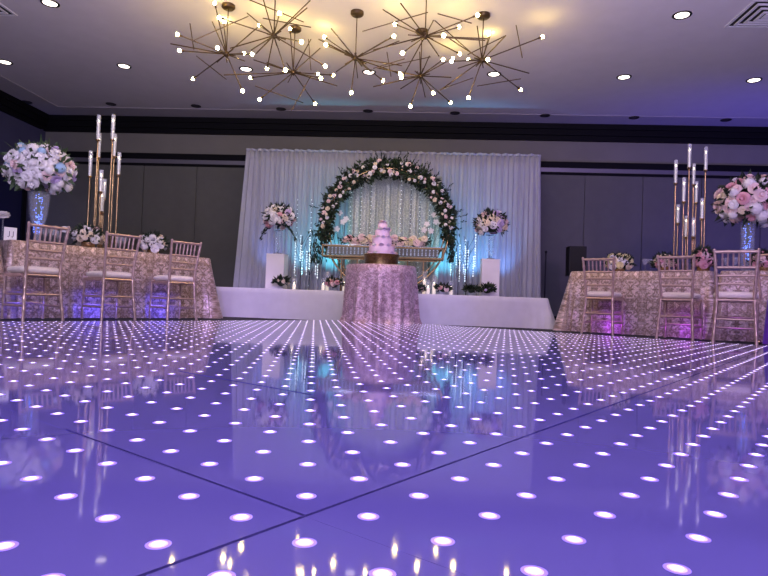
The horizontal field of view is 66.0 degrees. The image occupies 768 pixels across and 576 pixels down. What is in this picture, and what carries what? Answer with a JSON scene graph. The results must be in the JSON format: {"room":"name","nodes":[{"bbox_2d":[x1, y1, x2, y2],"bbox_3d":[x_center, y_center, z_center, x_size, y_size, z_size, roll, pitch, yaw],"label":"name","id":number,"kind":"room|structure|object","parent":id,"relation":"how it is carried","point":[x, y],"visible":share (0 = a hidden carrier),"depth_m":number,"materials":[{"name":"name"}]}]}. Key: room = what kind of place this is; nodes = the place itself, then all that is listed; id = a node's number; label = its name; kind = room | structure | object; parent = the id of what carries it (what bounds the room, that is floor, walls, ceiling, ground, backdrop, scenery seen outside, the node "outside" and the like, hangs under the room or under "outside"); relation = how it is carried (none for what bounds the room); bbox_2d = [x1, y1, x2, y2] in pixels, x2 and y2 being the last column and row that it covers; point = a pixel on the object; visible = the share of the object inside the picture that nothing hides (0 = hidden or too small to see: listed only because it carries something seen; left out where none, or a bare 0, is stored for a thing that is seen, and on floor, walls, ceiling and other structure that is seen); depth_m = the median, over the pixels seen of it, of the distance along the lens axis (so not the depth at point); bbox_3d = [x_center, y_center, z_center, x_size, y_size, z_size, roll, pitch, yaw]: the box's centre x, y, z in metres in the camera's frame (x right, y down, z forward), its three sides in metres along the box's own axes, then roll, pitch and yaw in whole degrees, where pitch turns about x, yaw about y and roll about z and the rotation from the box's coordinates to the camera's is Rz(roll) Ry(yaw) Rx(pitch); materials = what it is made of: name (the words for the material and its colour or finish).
{"room":"event hall","nodes":[
{"label":"event hall","id":0,"kind":"room"},
{"bbox_2d":[0,111,45,240],"bbox_3d":[-7.061,-1.664,2.848,0.150,3.810,16.750,2,-1,3],"label":"wall","id":1,"kind":"structure","parent":0,"point":[12,129],"depth_m":10.64,"materials":[{"name":"paint"}]},
{"bbox_2d":[0,174,21,239],"bbox_3d":[-6.571,-0.844,9.687,0.050,2.200,1.700,2,-1,3],"label":"door","id":2,"kind":"structure","parent":1,"relation":"in","point":[10,200],"depth_m":10.26,"materials":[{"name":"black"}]},
{"bbox_2d":[0,168,26,240],"bbox_3d":[-6.555,-0.876,9.687,0.080,2.335,1.900,2,-1,3],"label":"trim","id":3,"kind":"structure","parent":1,"relation":"attached to","point":[24,192],"depth_m":10.57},
{"bbox_2d":[0,90,48,128],"bbox_3d":[-6.852,-3.318,2.796,0.160,0.278,16.590,2,-1,3],"label":"trim","id":4,"kind":"structure","parent":1,"relation":"attached to","point":[10,105],"depth_m":10.41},
{"bbox_2d":[0,317,767,575],"bbox_3d":[0.230,0.412,2.356,21.554,0.161,22.089,1,-2,38],"label":"floor","id":5,"kind":"structure","parent":0,"point":[229,447],"depth_m":1.07,"materials":[{"name":"blue"}]},
{"bbox_2d":[0,247,6,318],"bbox_3d":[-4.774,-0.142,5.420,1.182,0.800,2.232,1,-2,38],"label":"chair","id":6,"kind":"object","parent":5,"relation":"on","point":[1,261],"visible":0.55,"depth_m":5.87,"materials":[{"name":"metal"}]},
{"bbox_2d":[1,221,69,320],"bbox_3d":[-3.419,-0.154,5.809,0.482,0.939,0.414,1,-2,35],"label":"chair","id":7,"kind":"object","parent":5,"relation":"on","point":[25,271],"visible":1,"depth_m":5.73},
{"bbox_2d":[7,266,58,274],"bbox_3d":[-3.451,-0.176,5.833,0.388,0.074,0.388,1,-2,35],"label":"seat cushion","id":8,"kind":"object","parent":7,"relation":"on","point":[14,270],"depth_m":5.68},
{"bbox_2d":[0,240,222,318],"bbox_3d":[-3.390,-0.051,7.225,1.229,0.800,2.758,1,-2,38],"label":"banquet table","id":9,"kind":"object","parent":5,"relation":"on","point":[78,260],"visible":0.8,"depth_m":6.73,"materials":[{"name":"beige fabric"}]},
{"bbox_2d":[0,211,10,217],"bbox_3d":[-3.977,-0.649,6.170,0.130,0.306,0.119,1,-2,41],"label":"bud vase","id":10,"kind":"object","parent":9,"relation":"on","point":[3,214],"visible":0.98,"depth_m":6.16,"materials":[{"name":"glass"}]},
{"bbox_2d":[3,227,16,239],"bbox_3d":[-3.905,-0.564,6.180,0.011,0.140,0.120,1,-2,38],"label":"table card","id":11,"kind":"object","parent":9,"relation":"on","point":[10,233],"visible":0.97,"depth_m":6.18,"materials":[{"name":"white"}]},
{"bbox_2d":[33,187,42,232],"bbox_3d":[-3.845,-0.803,6.578,0.230,0.640,0.230,2,-1,3],"label":"vase","id":12,"kind":"object","parent":9,"relation":"on","point":[39,193],"visible":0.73,"depth_m":6.57,"materials":[{"name":"clear glass"}]},
{"bbox_2d":[0,135,79,196],"bbox_3d":[-3.819,-1.369,6.583,0.822,0.681,0.822,3,-2,-35],"label":"flower ball","id":13,"kind":"object","parent":12,"relation":"on","point":[26,166],"visible":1,"depth_m":6.39,"materials":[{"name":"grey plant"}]},
{"bbox_2d":[70,221,104,246],"bbox_3d":[-3.381,-0.618,6.753,0.379,0.312,0.464,1,-2,38],"label":"centerpiece","id":14,"kind":"object","parent":9,"relation":"on","point":[88,235],"visible":1,"depth_m":6.70,"materials":[{"name":"white plant"}]},
{"bbox_2d":[81,242,94,246],"bbox_3d":[-3.385,-0.492,6.764,0.150,0.060,0.150,1,-2,38],"label":"bowl","id":15,"kind":"object","parent":14,"relation":"on","point":[87,244],"depth_m":6.71,"materials":[{"name":"gold metal"}]},
{"bbox_2d":[87,119,120,247],"bbox_3d":[-3.373,-1.264,7.109,0.400,1.619,0.380,1,-2,29],"label":"candelabra","id":16,"kind":"object","parent":9,"relation":"on","point":[101,198],"visible":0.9,"depth_m":7.09,"materials":[{"name":"gold metal"}]},
{"bbox_2d":[139,230,169,252],"bbox_3d":[-2.966,-0.599,7.630,0.405,0.344,0.403,1,-2,38],"label":"centerpiece","id":17,"kind":"object","parent":9,"relation":"on","point":[150,242],"visible":0.97,"depth_m":7.53,"materials":[{"name":"white plant"}]},
{"bbox_2d":[81,231,141,320],"bbox_3d":[-2.965,-0.123,6.435,0.482,0.939,0.414,1,-2,38],"label":"chair","id":18,"kind":"object","parent":5,"relation":"on","point":[104,275],"visible":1,"depth_m":6.35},
{"bbox_2d":[86,271,130,278],"bbox_3d":[-2.996,-0.145,6.460,0.388,0.074,0.388,1,-2,38],"label":"seat cushion","id":19,"kind":"object","parent":18,"relation":"on","point":[91,274],"depth_m":6.30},
{"bbox_2d":[149,239,201,319],"bbox_3d":[-2.493,-0.092,7.074,0.482,0.939,0.414,1,-2,43],"label":"chair","id":20,"kind":"object","parent":5,"relation":"on","point":[169,279],"visible":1,"depth_m":6.99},
{"bbox_2d":[153,275,192,281],"bbox_3d":[-2.522,-0.114,7.102,0.388,0.074,0.388,1,-2,43],"label":"seat cushion","id":21,"kind":"object","parent":20,"relation":"on","point":[159,278],"depth_m":6.95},
{"bbox_2d":[339,264,421,323],"bbox_3d":[-0.028,0.096,7.801,1.128,0.769,1.121,2,-1,3],"label":"table","id":22,"kind":"object","parent":5,"relation":"on","point":[373,293],"visible":0.96,"depth_m":7.36,"materials":[{"name":"fabric"}]},
{"bbox_2d":[364,253,399,264],"bbox_3d":[-0.034,-0.364,7.790,0.492,0.152,0.492,2,-1,3],"label":"cake stand","id":23,"kind":"object","parent":22,"relation":"on","point":[370,258],"visible":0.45,"depth_m":7.59,"materials":[{"name":"gold metal"}]},
{"bbox_2d":[367,220,396,253],"bbox_3d":[-0.014,-0.661,7.780,0.403,0.462,0.369,2,-1,3],"label":"wedding cake","id":24,"kind":"object","parent":23,"relation":"on","point":[382,240],"visible":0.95,"depth_m":7.69,"materials":[{"name":"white food"}]},
{"bbox_2d":[216,287,554,328],"bbox_3d":[-0.368,0.280,9.040,5.716,0.431,1.450,2,-1,3],"label":"stage","id":25,"kind":"object","parent":5,"relation":"on","point":[434,309],"visible":0.68,"depth_m":8.38,"materials":[{"name":"white painted wood"}]},
{"bbox_2d":[265,253,288,288],"bbox_3d":[-1.627,-0.248,8.983,0.278,0.530,0.278,2,-1,3],"label":"plinth","id":26,"kind":"object","parent":25,"relation":"on","point":[276,264],"visible":0.82,"depth_m":8.85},
{"bbox_2d":[274,229,282,253],"bbox_3d":[-1.611,-0.697,8.993,0.140,0.370,0.140,2,-1,3],"label":"stand","id":27,"kind":"object","parent":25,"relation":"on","point":[276,230],"visible":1,"depth_m":8.98,"materials":[{"name":"clear glass"}]},
{"bbox_2d":[259,201,296,241],"bbox_3d":[-1.608,-1.011,9.000,0.545,0.639,0.565,3,-2,-29],"label":"flower ball","id":28,"kind":"object","parent":27,"relation":"on","point":[282,216],"visible":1,"depth_m":8.88,"materials":[{"name":"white plant"}]},
{"bbox_2d":[270,274,290,285],"bbox_3d":[-1.519,-0.101,8.741,0.324,0.234,0.300,3,-2,-29],"label":"posy","id":29,"kind":"object","parent":25,"relation":"on","point":[280,280],"visible":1,"depth_m":8.69,"materials":[{"name":"white plant"}]},
{"bbox_2d":[294,230,310,289],"bbox_3d":[-1.308,-0.448,9.360,0.259,0.970,0.180,2,-1,3],"label":"tree","id":30,"kind":"object","parent":25,"relation":"on","point":[301,250],"visible":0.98,"depth_m":9.35,"materials":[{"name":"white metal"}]},
{"bbox_2d":[301,245,317,289],"bbox_3d":[-1.194,-0.340,9.514,0.203,0.770,0.191,1,-2,43],"label":"tree","id":31,"kind":"object","parent":25,"relation":"on","point":[306,245],"visible":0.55,"depth_m":9.51,"materials":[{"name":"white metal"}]},
{"bbox_2d":[325,275,344,287],"bbox_3d":[-0.733,-0.080,8.676,0.336,0.245,0.338,2,-1,3],"label":"posy","id":32,"kind":"object","parent":25,"relation":"on","point":[332,282],"visible":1,"depth_m":8.63,"materials":[{"name":"pink plant"}]},
{"bbox_2d":[330,210,348,274],"bbox_3d":[-0.740,-0.592,9.439,0.332,1.303,0.099,2,-1,3],"label":"orchid spray","id":33,"kind":"object","parent":25,"relation":"on","point":[346,218],"visible":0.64,"depth_m":9.42,"materials":[{"name":"white plant"}]},
{"bbox_2d":[322,244,443,290],"bbox_3d":[-0.021,-0.281,9.178,1.866,0.720,0.364,2,-1,3],"label":"table","id":34,"kind":"object","parent":25,"relation":"on","point":[342,252],"visible":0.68,"depth_m":9.03,"materials":[{"name":"gold mirror"}]},
{"bbox_2d":[337,234,431,246],"bbox_3d":[0.014,-0.719,9.159,1.478,0.246,0.425,2,-1,3],"label":"garland","id":35,"kind":"object","parent":34,"relation":"on","point":[412,241],"visible":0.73,"depth_m":9.10,"materials":[{"name":"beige plant"}]},
{"bbox_2d":[324,167,448,283],"bbox_3d":[0.041,-0.906,9.260,1.965,1.978,0.600,2,-1,3],"label":"arch","id":36,"kind":"object","parent":25,"relation":"on","point":[438,263],"visible":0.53,"depth_m":9.23,"materials":[{"name":"gold metal"}]},
{"bbox_2d":[307,150,467,265],"bbox_3d":[0.043,-1.253,9.268,2.536,1.873,0.433,2,-1,3],"label":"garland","id":37,"kind":"object","parent":36,"relation":"attached to","point":[327,207],"visible":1,"depth_m":9.23,"materials":[{"name":"green plant"}]},
{"bbox_2d":[346,175,441,293],"bbox_3d":[0.146,-0.873,9.625,1.518,1.936,0.064,2,-1,3],"label":"lace curtain","id":38,"kind":"object","parent":25,"relation":"on","point":[385,201],"visible":0.41,"depth_m":9.63,"materials":[{"name":"fabric"}]},
{"bbox_2d":[417,283,426,291],"bbox_3d":[0.488,-0.003,8.544,0.275,0.172,0.252,2,-1,3],"label":"posy","id":39,"kind":"object","parent":25,"relation":"on","point":[421,287],"visible":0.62,"depth_m":8.50,"materials":[{"name":"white plant"}]},
{"bbox_2d":[421,212,442,278],"bbox_3d":[0.753,-0.545,9.348,0.362,1.311,0.098,2,-1,3],"label":"orchid spray","id":40,"kind":"object","parent":25,"relation":"on","point":[433,214],"visible":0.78,"depth_m":9.33,"materials":[{"name":"white plant"}]},
{"bbox_2d":[432,283,435,293],"bbox_3d":[0.738,-0.044,8.695,0.070,0.280,0.069,2,-1,3],"label":"candle","id":41,"kind":"object","parent":25,"relation":"on","point":[433,288],"visible":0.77,"depth_m":8.68,"materials":[{"name":"white wax"}]},
{"bbox_2d":[433,282,453,291],"bbox_3d":[0.853,-0.002,8.575,0.282,0.198,0.269,1,-2,40],"label":"posy","id":42,"kind":"object","parent":25,"relation":"on","point":[442,287],"visible":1,"depth_m":8.56,"materials":[{"name":"pink plant"}]},
{"bbox_2d":[450,249,465,294],"bbox_3d":[1.186,-0.257,9.403,0.221,0.770,0.180,1,-2,38],"label":"tree","id":43,"kind":"object","parent":25,"relation":"on","point":[458,270],"visible":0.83,"depth_m":9.40,"materials":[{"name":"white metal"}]},
{"bbox_2d":[459,234,476,294],"bbox_3d":[1.301,-0.358,9.200,0.273,0.970,0.180,2,-1,3],"label":"tree","id":44,"kind":"object","parent":25,"relation":"on","point":[467,250],"visible":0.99,"depth_m":9.20,"materials":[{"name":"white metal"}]},
{"bbox_2d":[462,283,478,292],"bbox_3d":[1.272,0.012,8.607,0.302,0.202,0.245,2,-1,3],"label":"posy","id":45,"kind":"object","parent":25,"relation":"on","point":[470,288],"visible":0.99,"depth_m":8.56,"materials":[{"name":"green plant"}]},
{"bbox_2d":[477,281,496,292],"bbox_3d":[1.488,0.006,8.544,0.317,0.226,0.309,2,-1,3],"label":"posy","id":46,"kind":"object","parent":25,"relation":"on","point":[487,288],"visible":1,"depth_m":8.51,"materials":[{"name":"green plant"}]},
{"bbox_2d":[479,259,499,295],"bbox_3d":[1.568,-0.148,8.788,0.268,0.550,0.268,2,-1,3],"label":"plinth","id":47,"kind":"object","parent":25,"relation":"on","point":[489,268],"visible":0.82,"depth_m":8.66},
{"bbox_2d":[486,234,495,258],"bbox_3d":[1.585,-0.607,8.799,0.140,0.370,0.140,2,-1,3],"label":"stand","id":48,"kind":"object","parent":47,"relation":"on","point":[488,235],"visible":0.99,"depth_m":8.78,"materials":[{"name":"clear glass"}]},
{"bbox_2d":[472,207,509,236],"bbox_3d":[1.582,-0.985,8.809,0.571,0.446,0.537,1,-2,32],"label":"flower ball","id":49,"kind":"object","parent":48,"relation":"on","point":[493,221],"visible":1,"depth_m":8.68,"materials":[{"name":"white plant"}]},
{"bbox_2d":[246,148,540,156],"bbox_3d":[0.080,-0.866,9.780,4.874,2.794,0.135,2,-1,3],"label":"curtain rod","id":50,"kind":"object","parent":5,"relation":"on","point":[248,149],"visible":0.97,"depth_m":9.77,"materials":[{"name":"grey metal"}]},
{"bbox_2d":[233,150,396,290],"bbox_3d":[-1.170,-0.904,9.836,2.685,2.763,0.082,2,-1,3],"label":"curtain","id":51,"kind":"object","parent":50,"relation":"hanging from","point":[297,179],"visible":0.37,"depth_m":9.87,"materials":[{"name":"fabric"}]},
{"bbox_2d":[396,153,540,297],"bbox_3d":[1.376,-0.816,9.681,2.444,2.763,0.082,2,-1,3],"label":"curtain","id":52,"kind":"object","parent":50,"relation":"hanging from","point":[511,185],"visible":0.5,"depth_m":9.66,"materials":[{"name":"fabric"}]},
{"bbox_2d":[544,251,546,297],"bbox_3d":[2.764,-0.005,10.108,0.359,1.281,0.318,2,-1,3],"label":"stand","id":53,"kind":"object","parent":5,"relation":"on","point":[545,251],"visible":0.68,"depth_m":10.15,"materials":[{"name":"black plastic"}]},
{"bbox_2d":[580,257,623,334],"bbox_3d":[2.705,0.100,7.324,0.414,0.939,0.482,1,-2,35],"label":"chair","id":54,"kind":"object","parent":5,"relation":"on","point":[613,296],"visible":1,"depth_m":7.21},
{"bbox_2d":[587,291,621,297],"bbox_3d":[2.729,0.080,7.357,0.388,0.074,0.388,1,-2,35],"label":"seat cushion","id":55,"kind":"object","parent":54,"relation":"on","point":[591,294],"depth_m":7.20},
{"bbox_2d":[553,271,718,338],"bbox_3d":[3.376,0.203,7.722,2.050,0.800,1.197,1,-2,38],"label":"banquet table","id":56,"kind":"object","parent":5,"relation":"on","point":[639,290],"visible":0.6,"depth_m":7.34,"materials":[{"name":"beige fabric"}]},
{"bbox_2d":[602,251,636,270],"bbox_3d":[3.139,-0.356,7.907,0.468,0.307,0.448,2,-1,-8],"label":"centerpiece","id":57,"kind":"object","parent":56,"relation":"on","point":[626,261],"visible":0.78,"depth_m":7.79,"materials":[{"name":"white plant"}]},
{"bbox_2d":[649,251,679,269],"bbox_3d":[3.494,-0.339,7.387,0.388,0.277,0.397,1,-2,38],"label":"centerpiece","id":58,"kind":"object","parent":56,"relation":"on","point":[653,263],"visible":0.55,"depth_m":7.32,"materials":[{"name":"pink plant"}]},
{"bbox_2d":[673,149,707,269],"bbox_3d":[3.869,-0.996,7.476,0.400,1.619,0.380,2,-1,-2],"label":"candelabra","id":59,"kind":"object","parent":56,"relation":"on","point":[693,238],"visible":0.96,"depth_m":7.46,"materials":[{"name":"gold metal"}]},
{"bbox_2d":[689,244,718,270],"bbox_3d":[3.870,-0.363,7.160,0.343,0.341,0.384,1,-2,38],"label":"centerpiece","id":60,"kind":"object","parent":56,"relation":"on","point":[704,256],"visible":0.95,"depth_m":7.08,"materials":[{"name":"pink plant"}]},
{"bbox_2d":[696,267,709,270],"bbox_3d":[3.862,-0.223,7.157,0.150,0.060,0.150,1,-2,38],"label":"bowl","id":61,"kind":"object","parent":60,"relation":"on","point":[697,268],"depth_m":7.10,"materials":[{"name":"gold metal"}]},
{"bbox_2d":[655,254,702,340],"bbox_3d":[3.331,0.108,6.670,0.414,0.939,0.482,1,-2,38],"label":"chair","id":62,"kind":"object","parent":5,"relation":"on","point":[691,297],"visible":1,"depth_m":6.57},
{"bbox_2d":[662,292,700,298],"bbox_3d":[3.357,0.088,6.702,0.388,0.074,0.388,1,-2,38],"label":"seat cushion","id":63,"kind":"object","parent":62,"relation":"on","point":[666,295],"depth_m":6.55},
{"bbox_2d":[711,248,760,344],"bbox_3d":[3.497,0.096,5.880,0.414,0.939,0.482,1,-2,31],"label":"chair","id":64,"kind":"object","parent":5,"relation":"on","point":[728,297],"visible":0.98,"depth_m":5.74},
{"bbox_2d":[713,292,758,298],"bbox_3d":[3.518,0.075,5.915,0.388,0.074,0.388,1,-2,31],"label":"seat cushion","id":65,"kind":"object","parent":64,"relation":"on","point":[717,295],"depth_m":5.75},
{"bbox_2d":[706,271,767,341],"bbox_3d":[4.897,0.230,6.541,2.313,0.800,1.268,1,-2,38],"label":"banquet table","id":66,"kind":"object","parent":5,"relation":"on","point":[724,309],"visible":0.6,"depth_m":6.66,"materials":[{"name":"beige fabric"}]},
{"bbox_2d":[743,220,751,259],"bbox_3d":[4.337,-0.509,7.053,0.160,0.660,0.160,2,-1,3],"label":"vase","id":67,"kind":"object","parent":66,"relation":"on","point":[747,228],"visible":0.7,"depth_m":7.04,"materials":[{"name":"clear glass"}]},
{"bbox_2d":[709,169,767,227],"bbox_3d":[4.404,-1.051,7.061,0.939,0.739,0.888,2,-1,3],"label":"flower ball","id":68,"kind":"object","parent":67,"relation":"on","point":[747,196],"visible":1,"depth_m":6.89,"materials":[{"name":"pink plant"}]},
{"bbox_2d":[746,247,767,270],"bbox_3d":[4.372,-0.334,6.820,0.336,0.303,0.393,2,-1,18],"label":"centerpiece","id":69,"kind":"object","parent":66,"relation":"on","point":[763,264],"visible":0.64,"depth_m":6.75,"materials":[{"name":"pink plant"}]},
{"bbox_2d":[759,267,767,270],"bbox_3d":[4.372,-0.212,6.819,0.150,0.060,0.150,1,-2,38],"label":"bowl","id":70,"kind":"object","parent":69,"relation":"on","point":[761,268],"depth_m":6.76,"materials":[{"name":"gold metal"}]},
{"bbox_2d":[755,254,767,344],"bbox_3d":[4.005,0.123,5.868,0.470,0.911,0.423,3,-1,-23],"label":"chair","id":71,"kind":"object","parent":5,"relation":"on","point":[765,334],"visible":0.75,"depth_m":5.94,"materials":[{"name":"gold metal"}]},
{"bbox_3d":[3.098,0.221,9.295,0.623,0.815,0.712,2,-1,3],"label":"speaker stand","id":72,"kind":"object","parent":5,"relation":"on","visible":0},
{"bbox_2d":[565,246,586,275],"bbox_3d":[3.023,-0.420,9.310,0.260,0.459,0.248,2,-1,3],"label":"loudspeaker","id":73,"kind":"object","parent":72,"relation":"on","point":[574,254],"visible":0.79,"depth_m":9.19,"materials":[{"name":"black plastic"}]},
{"bbox_2d":[570,247,585,272],"bbox_3d":[3.016,-0.422,9.191,0.236,0.430,0.008,2,-1,3],"label":"grille","id":74,"kind":"object","parent":73,"relation":"attached to","point":[576,253],"depth_m":9.19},
{"bbox_2d":[0,0,767,117],"bbox_3d":[0.362,-3.264,2.440,14.600,0.100,16.750,2,-1,3],"label":"ceiling","id":75,"kind":"structure","parent":0,"point":[67,55],"depth_m":7.89,"materials":[{"name":"paint"}]},
{"bbox_2d":[0,59,12,64],"bbox_3d":[-5.506,-3.279,8.589,0.204,0.008,0.204,2,-1,3],"label":"recessed light","id":76,"kind":"object","parent":75,"relation":"in","point":[2,61],"visible":1,"depth_m":8.60,"materials":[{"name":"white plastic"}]},
{"bbox_2d":[0,3,17,15],"bbox_3d":[-4.731,-3.278,6.821,0.620,0.036,0.620,2,-1,3],"label":"ceiling vent","id":77,"kind":"object","parent":75,"relation":"in","point":[4,11],"visible":1,"depth_m":7.02,"materials":[{"name":"white metal"}]},
{"bbox_2d":[40,0,59,7],"bbox_3d":[-3.826,-3.261,6.773,0.204,0.008,0.204,2,-1,3],"label":"recessed light","id":78,"kind":"object","parent":75,"relation":"in","point":[50,3],"visible":1,"depth_m":6.78,"materials":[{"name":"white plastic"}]},
{"bbox_2d":[116,63,131,68],"bbox_3d":[-3.773,-3.217,8.579,0.204,0.008,0.204,2,-1,3],"label":"recessed light","id":79,"kind":"object","parent":75,"relation":"in","point":[120,65],"visible":1,"depth_m":8.57,"materials":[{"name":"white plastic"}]},
{"bbox_2d":[170,1,257,92],"bbox_3d":[-1.912,-2.643,6.569,0.860,1.114,1.113,3,-1,-22],"label":"chandelier","id":80,"kind":"object","parent":75,"relation":"hanging from","point":[227,6],"visible":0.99,"depth_m":6.62,"materials":[{"name":"gold metal"}]},
{"bbox_2d":[239,66,252,71],"bbox_3d":[-1.991,-3.155,8.528,0.204,0.008,0.204,2,-1,3],"label":"recessed light","id":81,"kind":"object","parent":75,"relation":"in","point":[242,68],"visible":1,"depth_m":8.52,"materials":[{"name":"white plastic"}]},
{"bbox_2d":[217,0,326,71],"bbox_3d":[-1.214,-2.648,6.175,1.167,1.072,0.783,1,-1,26],"label":"chandelier","id":82,"kind":"object","parent":75,"relation":"hanging from","point":[273,35],"visible":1,"depth_m":6.22,"materials":[{"name":"gold metal"}]},
{"bbox_2d":[224,25,336,110],"bbox_3d":[-1.229,-2.648,7.199,1.410,1.027,0.918,2,-1,3],"label":"chandelier","id":83,"kind":"object","parent":75,"relation":"hanging from","point":[295,29],"visible":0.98,"depth_m":7.14,"materials":[{"name":"gold metal"}]},
{"bbox_2d":[318,9,404,94],"bbox_3d":[-0.268,-2.594,6.709,1.004,1.089,0.921,2,-1,3],"label":"chandelier","id":84,"kind":"object","parent":75,"relation":"hanging from","point":[356,13],"visible":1,"depth_m":6.69,"materials":[{"name":"gold metal"}]},
{"bbox_2d":[362,69,375,74],"bbox_3d":[-0.215,-3.092,8.476,0.204,0.008,0.204,2,-1,3],"label":"recessed light","id":85,"kind":"object","parent":75,"relation":"in","point":[366,72],"visible":0.85,"depth_m":8.48,"materials":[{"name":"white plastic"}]},
{"bbox_2d":[373,28,472,107],"bbox_3d":[0.495,-2.561,7.127,0.999,1.080,1.009,3,-1,-26],"label":"chandelier","id":86,"kind":"object","parent":75,"relation":"hanging from","point":[420,75],"visible":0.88,"depth_m":7.08,"materials":[{"name":"gold metal"}]},
{"bbox_2d":[362,0,487,77],"bbox_3d":[0.418,-2.661,6.065,1.307,0.935,0.965,2,-1,3],"label":"chandelier","id":87,"kind":"object","parent":75,"relation":"hanging from","point":[424,36],"visible":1,"depth_m":6.08,"materials":[{"name":"gold metal"}]},
{"bbox_2d":[440,11,543,99],"bbox_3d":[1.095,-2.561,6.692,1.198,1.144,0.906,3,-2,-37],"label":"chandelier","id":88,"kind":"object","parent":75,"relation":"hanging from","point":[484,15],"visible":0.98,"depth_m":6.66,"materials":[{"name":"gold metal"}]},
{"bbox_2d":[487,71,500,76],"bbox_3d":[1.560,-3.031,8.385,0.204,0.008,0.204,2,-1,3],"label":"recessed light","id":89,"kind":"object","parent":75,"relation":"in","point":[492,73],"visible":0.89,"depth_m":8.39,"materials":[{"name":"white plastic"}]},
{"bbox_2d":[616,74,631,79],"bbox_3d":[3.379,-2.967,8.325,0.204,0.008,0.204,2,-1,3],"label":"recessed light","id":90,"kind":"object","parent":75,"relation":"in","point":[624,76],"visible":1,"depth_m":8.33,"materials":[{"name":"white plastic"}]},
{"bbox_2d":[672,10,691,19],"bbox_3d":[3.291,-3.011,6.530,0.204,0.008,0.204,2,-1,3],"label":"recessed light","id":91,"kind":"object","parent":75,"relation":"in","point":[680,15],"visible":1,"depth_m":6.53,"materials":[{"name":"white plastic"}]},
{"bbox_2d":[724,0,767,27],"bbox_3d":[4.183,-2.967,6.441,0.620,0.036,0.620,2,-1,3],"label":"ceiling vent","id":92,"kind":"object","parent":75,"relation":"in","point":[755,15],"visible":1,"depth_m":6.50,"materials":[{"name":"white metal"}]},
{"bbox_2d":[746,77,762,82],"bbox_3d":[5.173,-2.904,8.267,0.204,0.008,0.204,2,-1,3],"label":"recessed light","id":93,"kind":"object","parent":75,"relation":"in","point":[755,79],"visible":1,"depth_m":8.27,"materials":[{"name":"white plastic"}]},
{"bbox_2d":[45,132,767,270],"bbox_3d":[0.804,-1.199,10.830,15.000,3.810,0.150,2,-1,3],"label":"wall","id":94,"kind":"structure","parent":0,"point":[560,151],"depth_m":10.79,"materials":[{"name":"paint"}]},
{"bbox_2d":[41,164,91,245],"bbox_3d":[-6.023,-1.018,11.149,0.940,2.653,0.024,2,-1,3],"label":"wall panel","id":95,"kind":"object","parent":94,"relation":"attached to","point":[62,209],"depth_m":11.15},
{"bbox_2d":[90,164,144,251],"bbox_3d":[-5.043,-0.984,11.089,1.002,2.653,0.024,2,-1,3],"label":"wall panel","id":96,"kind":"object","parent":94,"relation":"attached to","point":[131,180],"depth_m":11.08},
{"bbox_2d":[141,166,196,255],"bbox_3d":[-4.032,-0.949,11.027,1.002,2.653,0.024,2,-1,3],"label":"wall panel","id":97,"kind":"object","parent":94,"relation":"attached to","point":[169,192],"depth_m":11.03,"materials":[{"name":"paint"}]},
{"bbox_2d":[194,167,244,286],"bbox_3d":[-3.021,-0.914,10.965,1.002,2.653,0.024,2,-1,3],"label":"wall panel","id":98,"kind":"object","parent":94,"relation":"attached to","point":[219,189],"depth_m":10.96,"materials":[{"name":"paint"}]},
{"bbox_2d":[363,109,372,112],"bbox_3d":[-0.276,-3.048,10.195,0.174,0.008,0.174,2,-1,3],"label":"recessed light","id":99,"kind":"object","parent":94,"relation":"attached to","point":[365,110],"visible":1,"depth_m":10.21,"materials":[{"name":"grey metal"}]},
{"bbox_2d":[0,75,767,126],"bbox_3d":[0.360,-3.211,2.439,14.600,0.007,16.750,2,-1,3],"label":"trim","id":100,"kind":"structure","parent":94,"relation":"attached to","point":[6,85],"depth_m":10.39,"materials":[{"name":"paint"}]},
{"bbox_2d":[43,115,767,144],"bbox_3d":[0.854,-2.861,10.713,14.600,0.278,0.160,2,-1,3],"label":"trim","id":101,"kind":"structure","parent":94,"relation":"attached to","point":[620,133],"depth_m":10.70,"materials":[{"name":"paint"}]},
{"bbox_2d":[65,151,767,178],"bbox_3d":[0.835,-2.228,10.753,14.600,0.235,0.050,2,-1,3],"label":"trim","id":102,"kind":"structure","parent":94,"relation":"attached to","point":[546,164],"depth_m":10.58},
{"bbox_2d":[450,111,459,114],"bbox_3d":[1.217,-2.996,10.136,0.174,0.008,0.174,2,-1,3],"label":"recessed light","id":103,"kind":"object","parent":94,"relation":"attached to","point":[453,112],"visible":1,"depth_m":10.14,"materials":[{"name":"grey metal"}]},
{"bbox_2d":[541,174,584,315],"bbox_3d":[3.046,-0.706,10.594,1.002,2.653,0.024,2,-1,3],"label":"wall panel","id":104,"kind":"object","parent":94,"relation":"attached to","point":[562,196],"depth_m":10.58,"materials":[{"name":"paint"}]},
{"bbox_2d":[583,175,642,270],"bbox_3d":[4.057,-0.671,10.532,1.002,2.653,0.024,2,-1,3],"label":"wall panel","id":105,"kind":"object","parent":94,"relation":"attached to","point":[612,204],"depth_m":10.53,"materials":[{"name":"paint"}]},
{"bbox_2d":[641,177,700,270],"bbox_3d":[5.069,-0.636,10.470,1.002,2.653,0.024,2,-1,3],"label":"wall panel","id":106,"kind":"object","parent":94,"relation":"attached to","point":[657,233],"depth_m":10.48,"materials":[{"name":"paint"}]},
{"bbox_2d":[720,118,731,121],"bbox_3d":[5.781,-2.836,9.994,0.174,0.008,0.174,2,-1,3],"label":"recessed light","id":107,"kind":"object","parent":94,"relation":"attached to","point":[726,119],"visible":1,"depth_m":10.00,"materials":[{"name":"grey metal"}]},
{"bbox_2d":[700,178,759,273],"bbox_3d":[6.080,-0.601,10.408,1.002,2.653,0.024,2,-1,3],"label":"wall panel","id":108,"kind":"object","parent":94,"relation":"attached to","point":[718,237],"depth_m":10.41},
{"bbox_2d":[759,225,767,249],"bbox_3d":[7.091,-0.566,10.346,1.002,2.653,0.024,2,-1,3],"label":"wall panel","id":109,"kind":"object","parent":94,"relation":"attached to","point":[763,243],"depth_m":10.37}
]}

